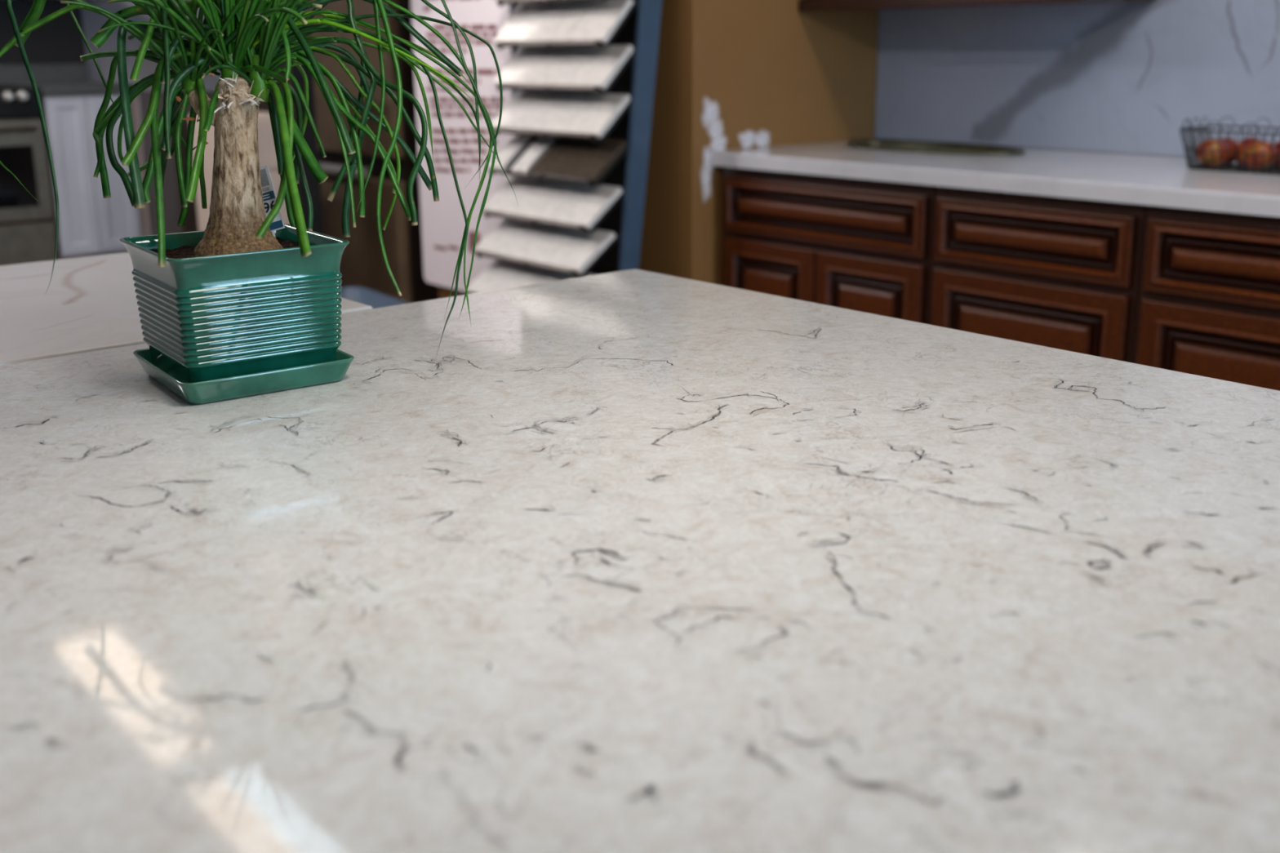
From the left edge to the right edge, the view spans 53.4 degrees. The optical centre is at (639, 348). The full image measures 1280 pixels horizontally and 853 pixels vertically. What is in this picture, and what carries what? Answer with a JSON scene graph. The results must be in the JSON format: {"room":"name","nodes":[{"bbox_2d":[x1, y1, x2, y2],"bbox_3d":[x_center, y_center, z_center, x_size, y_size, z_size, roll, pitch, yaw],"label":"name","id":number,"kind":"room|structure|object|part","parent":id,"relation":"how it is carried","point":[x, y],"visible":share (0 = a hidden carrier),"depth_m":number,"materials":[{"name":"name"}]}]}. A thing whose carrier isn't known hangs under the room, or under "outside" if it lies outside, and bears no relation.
{"room":"store","nodes":[
{"label":"store","id":0,"kind":"room"},
{"bbox_2d":[41,0,251,235],"bbox_3d":[-3.990,-1.378,5.504,6.600,2.740,0.100,-12,17,-39],"label":"wall","id":1,"kind":"structure","parent":0,"point":[92,21],"depth_m":6.53,"materials":[{"name":"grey paint"}]},
{"bbox_2d":[0,0,86,63],"bbox_3d":[-3.841,-1.367,5.460,2.765,0.303,0.138,-12,17,-39],"label":"tiled panel","id":2,"kind":"object","parent":1,"relation":"attached to","point":[59,40],"visible":0.68,"depth_m":6.18,"materials":[{"name":"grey tile"}]},
{"bbox_2d":[0,62,88,83],"bbox_3d":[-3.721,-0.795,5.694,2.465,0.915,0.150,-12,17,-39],"label":"stone upstand","id":3,"kind":"object","parent":1,"relation":"attached to","point":[60,72],"visible":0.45,"depth_m":6.20,"materials":[{"name":"grey stone"}]},
{"bbox_2d":[120,223,349,383],"bbox_3d":[-0.436,-0.047,1.380,0.190,0.144,0.190,-10,16,-35],"label":"pot","id":4,"kind":"object","parent":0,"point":[222,304],"depth_m":1.32,"materials":[{"name":"green ceramic"}]},
{"bbox_2d":[638,0,879,284],"bbox_3d":[0.383,-1.231,4.754,0.990,2.740,0.520,-12,17,-39],"label":"wall","id":5,"kind":"structure","parent":0,"point":[774,67],"depth_m":4.49,"materials":[{"name":"beige paint"}]},
{"bbox_2d":[700,96,727,203],"bbox_3d":[0.257,-0.689,4.414,0.140,0.389,0.002,-12,17,-39],"label":"plaster patch","id":6,"kind":"object","parent":5,"relation":"attached to","point":[710,114],"visible":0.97,"depth_m":4.40,"materials":[{"name":"white paint"}]},
{"bbox_2d":[737,128,769,148],"bbox_3d":[0.408,-0.744,4.535,0.180,0.088,0.002,-12,17,-39],"label":"plaster patch","id":7,"kind":"object","parent":5,"relation":"attached to","point":[762,139],"visible":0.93,"depth_m":4.53,"materials":[{"name":"white paint"}]},
{"bbox_2d":[876,137,1188,157],"bbox_3d":[1.931,-1.022,3.823,0.100,2.740,10.450,-12,17,-39],"label":"wall","id":8,"kind":"structure","parent":0,"point":[877,138],"depth_m":4.31,"materials":[{"name":"beige paint"}]},
{"bbox_2d":[798,0,1155,11],"bbox_3d":[1.097,-1.547,4.204,0.462,0.812,1.112,-12,17,-39],"label":"upper cabinet","id":9,"kind":"object","parent":8,"relation":"attached to","point":[803,5],"visible":1,"depth_m":4.25,"materials":[{"name":"brown wood"}]},
{"bbox_2d":[874,0,1279,157],"bbox_3d":[1.677,-1.248,3.971,0.020,1.283,2.317,-12,17,-39],"label":"backsplash","id":10,"kind":"structure","parent":8,"relation":"attached to","point":[1113,77],"depth_m":4.27,"materials":[{"name":"grey stone"}]},
{"bbox_3d":[-0.591,0.882,2.020,6.800,0.100,10.450,-12,17,-39],"label":"floor","id":11,"kind":"structure","parent":0,"visible":0},
{"bbox_2d":[0,85,58,266],"bbox_3d":[-3.096,-0.715,5.619,0.760,0.860,0.747,-12,17,-39],"label":"range","id":12,"kind":"object","parent":11,"relation":"on","point":[27,224],"visible":0.84,"depth_m":5.54,"materials":[{"name":"silver metal"}]},
{"bbox_3d":[-2.699,-1.080,5.435,0.044,0.044,0.033,-12,17,-39],"label":"knob","id":13,"kind":"part","parent":12,"relation":"part of","materials":[{"name":"metal"}]},
{"bbox_3d":[-2.870,-0.904,5.304,0.660,0.026,0.053,-12,17,-39],"label":"door handle","id":14,"kind":"part","parent":12,"relation":"part of","materials":[{"name":"metal"}]},
{"bbox_3d":[-2.901,-1.021,5.311,0.760,0.125,0.029,-12,17,-39],"label":"control panel","id":15,"kind":"part","parent":12,"relation":"part of","materials":[{"name":"black metal"}]},
{"bbox_3d":[-2.655,-1.089,5.471,0.044,0.044,0.033,-12,17,-39],"label":"knob","id":16,"kind":"part","parent":12,"relation":"part of","materials":[{"name":"metal"}]},
{"bbox_3d":[-2.897,-0.736,5.377,0.750,0.440,0.034,-12,17,-39],"label":"oven door","id":17,"kind":"part","parent":12,"relation":"part of","materials":[{"name":"metal"}]},
{"bbox_3d":[-2.896,-0.418,5.454,0.750,0.195,0.029,-12,17,-39],"label":"warming drawer","id":18,"kind":"part","parent":12,"relation":"part of","materials":[{"name":"metal"}]},
{"bbox_2d":[41,93,151,259],"bbox_3d":[-2.666,-0.795,6.028,0.415,0.822,0.680,-12,17,-39],"label":"base cabinet","id":19,"kind":"object","parent":11,"relation":"on","point":[91,224],"visible":0.4,"depth_m":5.73,"materials":[{"name":"white paint"}]},
{"bbox_2d":[0,80,132,95],"bbox_3d":[-2.670,-1.219,5.934,0.438,0.042,0.710,-12,17,-39],"label":"countertop","id":20,"kind":"structure","parent":19,"relation":"on","point":[47,88],"depth_m":5.67,"materials":[{"name":"grey stone"}]},
{"bbox_3d":[-2.541,-0.773,5.695,0.169,0.700,0.019,-12,17,-39],"label":"door","id":21,"kind":"part","parent":19,"relation":"part of","materials":[{"name":"white paint"}]},
{"bbox_3d":[-2.403,-0.801,5.811,0.188,0.700,0.019,-12,17,-39],"label":"door","id":22,"kind":"part","parent":19,"relation":"part of","materials":[{"name":"white paint"}]},
{"bbox_2d":[138,89,213,235],"bbox_3d":[-2.016,-0.595,5.697,0.225,1.100,0.366,-12,17,-39],"label":"base cabinet","id":23,"kind":"object","parent":11,"relation":"on","point":[171,197],"visible":0.02,"depth_m":5.53,"materials":[{"name":"laminate"}]},
{"bbox_3d":[-1.901,-0.580,5.564,0.215,1.030,0.015,-12,17,-39],"label":"door","id":24,"kind":"part","parent":23,"relation":"part of","materials":[{"name":"beige laminate"}]},
{"bbox_2d":[188,111,289,231],"bbox_3d":[-1.650,-0.471,5.338,0.287,1.020,0.316,-12,17,-39],"label":"chest","id":25,"kind":"object","parent":11,"relation":"on","point":[267,153],"visible":0.02,"depth_m":5.18,"materials":[{"name":"laminate"}]},
{"bbox_3d":[-1.554,-0.825,5.137,0.278,0.200,0.015,-12,17,-39],"label":"drawer","id":26,"kind":"part","parent":25,"relation":"part of","materials":[{"name":"beige laminate"}]},
{"bbox_3d":[-1.553,-0.606,5.189,0.278,0.230,0.015,-12,17,-39],"label":"drawer","id":27,"kind":"part","parent":25,"relation":"part of","materials":[{"name":"beige laminate"}]},
{"bbox_2d":[258,35,323,233],"bbox_3d":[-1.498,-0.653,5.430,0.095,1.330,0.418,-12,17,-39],"label":"cabinet","id":28,"kind":"object","parent":11,"relation":"on","point":[314,186],"visible":0.17,"depth_m":5.24,"materials":[{"name":"brown wood"}]},
{"bbox_3d":[-1.367,-0.639,5.277,0.089,1.250,0.017,-12,17,-39],"label":"door","id":29,"kind":"part","parent":28,"relation":"part of","materials":[{"name":"brown wood"}]},
{"bbox_2d":[340,286,408,308],"bbox_3d":[-1.037,0.075,4.215,0.450,0.465,0.450,-10,16,-35],"label":"storage bin","id":30,"kind":"object","parent":11,"relation":"on","point":[374,299],"visible":0.12,"depth_m":4.35,"materials":[{"name":"blue plastic"}]},
{"bbox_2d":[283,0,519,302],"bbox_3d":[-1.248,-1.135,6.260,0.810,1.820,1.320,-12,17,-39],"label":"cabinet","id":31,"kind":"object","parent":11,"relation":"on","point":[362,264],"visible":0.27,"depth_m":5.77,"materials":[{"name":"brown wood"}]},
{"bbox_3d":[-1.422,-1.440,5.896,0.059,1.045,1.105,-12,17,-39],"label":"door","id":32,"kind":"part","parent":31,"relation":"part of","materials":[{"name":"brown wood"}]},
{"bbox_3d":[-1.482,-0.540,6.188,0.059,0.640,1.310,-12,17,-39],"label":"freezer drawer","id":33,"kind":"part","parent":31,"relation":"part of","materials":[{"name":"brown wood"}]},
{"bbox_2d":[410,0,515,298],"bbox_3d":[-0.664,-0.791,5.076,0.300,1.750,0.685,-12,17,-39],"label":"sign board","id":34,"kind":"object","parent":11,"relation":"on","point":[442,220],"visible":0.56,"depth_m":5.06,"materials":[{"name":"white"}]},
{"bbox_2d":[475,0,662,277],"bbox_3d":[-0.341,-0.646,4.454,0.592,1.750,0.683,-12,17,-39],"label":"rack","id":35,"kind":"object","parent":11,"relation":"on","point":[639,28],"visible":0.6,"depth_m":4.31,"materials":[{"name":"blue metal"}]},
{"bbox_2d":[495,0,524,1],"bbox_3d":[-0.338,-1.296,4.447,0.137,0.147,0.424,-12,17,-39],"label":"sample","id":36,"kind":"object","parent":35,"relation":"on","point":[495,0],"visible":1,"depth_m":4.54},
{"bbox_2d":[488,133,534,172],"bbox_3d":[-0.476,-0.726,4.676,0.154,0.136,0.098,-12,17,-39],"label":"sample","id":37,"kind":"object","parent":35,"relation":"on","point":[508,154],"visible":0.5,"depth_m":4.66,"materials":[{"name":"white stone"}]},
{"bbox_3d":[-0.441,-0.727,4.797,0.282,1.750,0.020,-12,17,-39],"label":"panel","id":38,"kind":"part","parent":35,"relation":"part of","materials":[{"name":"blue stone"}]},
{"bbox_2d":[466,258,594,293],"bbox_3d":[-0.381,-0.225,4.518,0.166,0.128,0.626,-12,17,-39],"label":"sample","id":39,"kind":"object","parent":35,"relation":"on","point":[499,274],"visible":0.24,"depth_m":4.62,"materials":[{"name":"white stone"}]},
{"bbox_2d":[483,175,582,223],"bbox_3d":[-0.389,-0.543,4.575,0.160,0.132,0.424,-12,17,-39],"label":"sample","id":40,"kind":"object","parent":35,"relation":"on","point":[537,201],"visible":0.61,"depth_m":4.55,"materials":[{"name":"white stone"}]},
{"bbox_2d":[510,135,558,174],"bbox_3d":[-0.378,-0.700,4.567,0.154,0.136,0.090,-12,17,-39],"label":"sample","id":41,"kind":"object","parent":35,"relation":"on","point":[529,159],"visible":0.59,"depth_m":4.55,"materials":[{"name":"white stone"}]},
{"bbox_2d":[493,0,591,44],"bbox_3d":[-0.342,-1.149,4.477,0.137,0.147,0.424,-12,17,-39],"label":"sample","id":42,"kind":"object","parent":35,"relation":"on","point":[530,23],"visible":0.86,"depth_m":4.46,"materials":[{"name":"white stone"}]},
{"bbox_2d":[475,217,615,274],"bbox_3d":[-0.349,-0.376,4.511,0.166,0.128,0.626,-12,17,-39],"label":"sample","id":43,"kind":"object","parent":35,"relation":"on","point":[565,249],"visible":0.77,"depth_m":4.46,"materials":[{"name":"white stone"}]},
{"bbox_2d":[492,90,631,137],"bbox_3d":[-0.289,-0.828,4.460,0.148,0.140,0.626,-12,17,-39],"label":"sample","id":44,"kind":"object","parent":35,"relation":"on","point":[581,114],"visible":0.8,"depth_m":4.42,"materials":[{"name":"white stone"}]},
{"bbox_2d":[493,44,633,89],"bbox_3d":[-0.278,-0.985,4.434,0.143,0.143,0.626,-12,17,-39],"label":"sample","id":45,"kind":"object","parent":35,"relation":"on","point":[579,67],"visible":0.89,"depth_m":4.39,"materials":[{"name":"white stone"}]},
{"bbox_2d":[530,137,627,182],"bbox_3d":[-0.213,-0.658,4.382,0.154,0.136,0.353,-12,17,-39],"label":"sample","id":46,"kind":"object","parent":35,"relation":"on","point":[567,158],"visible":0.84,"depth_m":4.35,"materials":[{"name":"brown stone"}]},
{"bbox_2d":[551,183,622,229],"bbox_3d":[-0.182,-0.489,4.343,0.160,0.132,0.198,-12,17,-39],"label":"sample","id":47,"kind":"object","parent":35,"relation":"on","point":[587,205],"visible":0.91,"depth_m":4.32,"materials":[{"name":"white stone"}]},
{"bbox_2d":[565,0,633,44],"bbox_3d":[-0.136,-1.095,4.245,0.137,0.147,0.198,-12,17,-39],"label":"sample","id":48,"kind":"object","parent":35,"relation":"on","point":[600,20],"visible":1,"depth_m":4.22,"materials":[{"name":"white stone"}]},
{"bbox_3d":[-0.209,-0.674,4.565,0.230,1.750,0.641,-12,17,-39],"label":"panel","id":49,"kind":"part","parent":35,"relation":"part of","materials":[{"name":"black metal"}]},
{"bbox_3d":[-0.007,-0.614,4.309,0.282,1.750,0.020,-12,17,-39],"label":"panel","id":50,"kind":"part","parent":35,"relation":"part of","materials":[{"name":"blue stone"}]},
{"bbox_2d":[722,166,935,324],"bbox_3d":[0.898,-0.201,4.447,0.888,0.870,0.885,-12,17,-39],"label":"base cabinet","id":51,"kind":"object","parent":11,"relation":"on","point":[866,246],"visible":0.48,"depth_m":4.07,"materials":[{"name":"brown wood"}]},
{"bbox_3d":[0.433,-0.116,4.344,0.028,0.498,0.420,-12,17,-39],"label":"door","id":52,"kind":"part","parent":51,"relation":"part of","materials":[{"name":"brown wood"}]},
{"bbox_3d":[0.571,-0.434,4.102,0.028,0.190,0.848,-12,17,-39],"label":"drawer","id":53,"kind":"part","parent":51,"relation":"part of","materials":[{"name":"brown wood"}]},
{"bbox_3d":[0.714,-0.043,4.028,0.028,0.498,0.420,-12,17,-39],"label":"door","id":54,"kind":"part","parent":51,"relation":"part of","materials":[{"name":"brown wood"}]},
{"bbox_2d":[711,138,1279,217],"bbox_3d":[1.339,-0.533,3.834,0.886,0.048,2.315,-12,17,-39],"label":"countertop","id":55,"kind":"structure","parent":51,"relation":"on","point":[1167,181],"depth_m":3.68,"materials":[{"name":"white stone"}]},
{"bbox_2d":[846,139,1026,155],"bbox_3d":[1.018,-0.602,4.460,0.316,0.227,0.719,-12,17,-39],"label":"cooktop","id":56,"kind":"object","parent":55,"relation":"in","point":[907,145],"visible":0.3,"depth_m":4.46,"materials":[{"name":"black glass"}]},
{"bbox_2d":[1179,116,1279,175],"bbox_3d":[1.775,-0.570,3.568,0.256,0.141,0.462,-12,17,-39],"label":"wire basket","id":57,"kind":"object","parent":55,"relation":"on","point":[1228,168],"visible":0.82,"depth_m":3.62,"materials":[{"name":"black metal"}]},
{"bbox_2d":[1195,138,1228,166],"bbox_3d":[1.643,-0.563,3.650,0.084,0.081,0.086,-3,14,-9],"label":"apple","id":58,"kind":"object","parent":57,"relation":"in","point":[1200,154],"visible":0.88,"depth_m":3.62,"materials":[{"name":"red food"}]},
{"bbox_2d":[1219,136,1237,164],"bbox_3d":[1.709,-0.581,3.712,0.084,0.082,0.083,-4,14,-16],"label":"apple","id":59,"kind":"object","parent":57,"relation":"in","point":[1232,143],"visible":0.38,"depth_m":3.68,"materials":[{"name":"red food"}]},
{"bbox_2d":[1233,137,1261,166],"bbox_3d":[1.744,-0.564,3.634,0.085,0.084,0.088,0,13,2],"label":"apple","id":60,"kind":"object","parent":57,"relation":"in","point":[1241,145],"visible":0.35,"depth_m":3.62,"materials":[{"name":"red food"}]},
{"bbox_2d":[1243,138,1278,169],"bbox_3d":[1.730,-0.542,3.545,0.088,0.086,0.086,-3,14,-11],"label":"apple","id":61,"kind":"object","parent":57,"relation":"in","point":[1258,144],"visible":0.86,"depth_m":3.52,"materials":[{"name":"red food"}]},
{"bbox_2d":[1271,140,1279,168],"bbox_3d":[1.815,-0.548,3.586,0.084,0.081,0.086,-7,15,-25],"label":"apple","id":62,"kind":"object","parent":57,"relation":"in","point":[1277,144],"visible":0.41,"depth_m":3.57,"materials":[{"name":"red food"}]},
{"bbox_2d":[928,186,1146,363],"bbox_3d":[1.404,-0.070,3.878,0.888,0.870,0.652,-12,17,-39],"label":"base cabinet","id":63,"kind":"object","parent":11,"relation":"on","point":[1064,273],"visible":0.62,"depth_m":3.52,"materials":[{"name":"brown wood"}]},
{"bbox_3d":[1.079,0.051,3.617,0.028,0.498,0.616,-12,17,-39],"label":"door","id":64,"kind":"part","parent":63,"relation":"part of","materials":[{"name":"brown wood"}]},
{"bbox_3d":[1.077,-0.303,3.534,0.028,0.190,0.616,-12,17,-39],"label":"drawer","id":65,"kind":"part","parent":63,"relation":"part of","materials":[{"name":"brown wood"}]},
{"bbox_2d":[1133,204,1279,391],"bbox_3d":[1.855,0.047,3.370,0.888,0.870,0.718,-12,17,-39],"label":"base cabinet","id":66,"kind":"object","parent":11,"relation":"on","point":[1209,297],"visible":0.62,"depth_m":3.16,"materials":[{"name":"brown wood"}]},
{"bbox_3d":[1.530,0.169,3.110,0.028,0.498,0.682,-12,17,-39],"label":"door","id":67,"kind":"part","parent":66,"relation":"part of","materials":[{"name":"brown wood"}]},
{"bbox_3d":[1.528,-0.186,3.026,0.028,0.190,0.682,-12,17,-39],"label":"drawer","id":68,"kind":"part","parent":66,"relation":"part of","materials":[{"name":"brown wood"}]},
{"bbox_3d":[0.258,0.629,0.917,1.200,0.890,2.200,-12,17,-39],"label":"kitchen island","id":69,"kind":"object","parent":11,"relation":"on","visible":0},
{"bbox_2d":[0,268,1279,852],"bbox_3d":[0.250,0.180,0.812,1.315,0.032,2.307,-12,17,-39],"label":"island countertop","id":70,"kind":"structure","parent":69,"relation":"on","point":[639,561],"depth_m":0.84,"materials":[{"name":"beige stone"}]},
{"bbox_2d":[133,348,354,404],"bbox_3d":[-0.435,0.019,1.395,0.187,0.027,0.187,-10,16,-35],"label":"saucer","id":71,"kind":"object","parent":70,"relation":"on","point":[255,384],"visible":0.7,"depth_m":1.33,"materials":[{"name":"green ceramic"}]},
{"bbox_2d":[0,0,518,383],"bbox_3d":[-0.416,-0.227,1.323,0.581,0.520,0.285,-1,13,-1],"label":"potted palm","id":72,"kind":"object","parent":71,"relation":"on","point":[228,298],"visible":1,"depth_m":1.31,"materials":[{"name":"green plant"}]},
{"bbox_2d":[260,164,284,238],"bbox_3d":[-0.410,-0.150,1.383,0.024,0.096,0.050,-13,18,-43],"label":"plant tag","id":73,"kind":"object","parent":72,"relation":"in","point":[269,197],"visible":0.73,"depth_m":1.38,"materials":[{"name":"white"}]},
{"bbox_2d":[260,168,269,186],"bbox_3d":[-0.414,-0.185,1.382,0.019,0.019,0.001,-16,-3,0],"label":"print","id":74,"kind":"object","parent":73,"relation":"on","point":[264,178],"depth_m":1.38},
{"bbox_3d":[-1.422,0.503,1.499,2.000,0.890,0.660,-12,17,-39],"label":"kitchen island","id":75,"kind":"object","parent":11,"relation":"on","visible":0},
{"bbox_2d":[0,252,372,365],"bbox_3d":[-1.434,0.060,1.374,2.162,0.030,0.742,-12,17,-39],"label":"island countertop","id":76,"kind":"structure","parent":75,"relation":"on","point":[89,304],"depth_m":1.78,"materials":[{"name":"white stone"}]}
]}

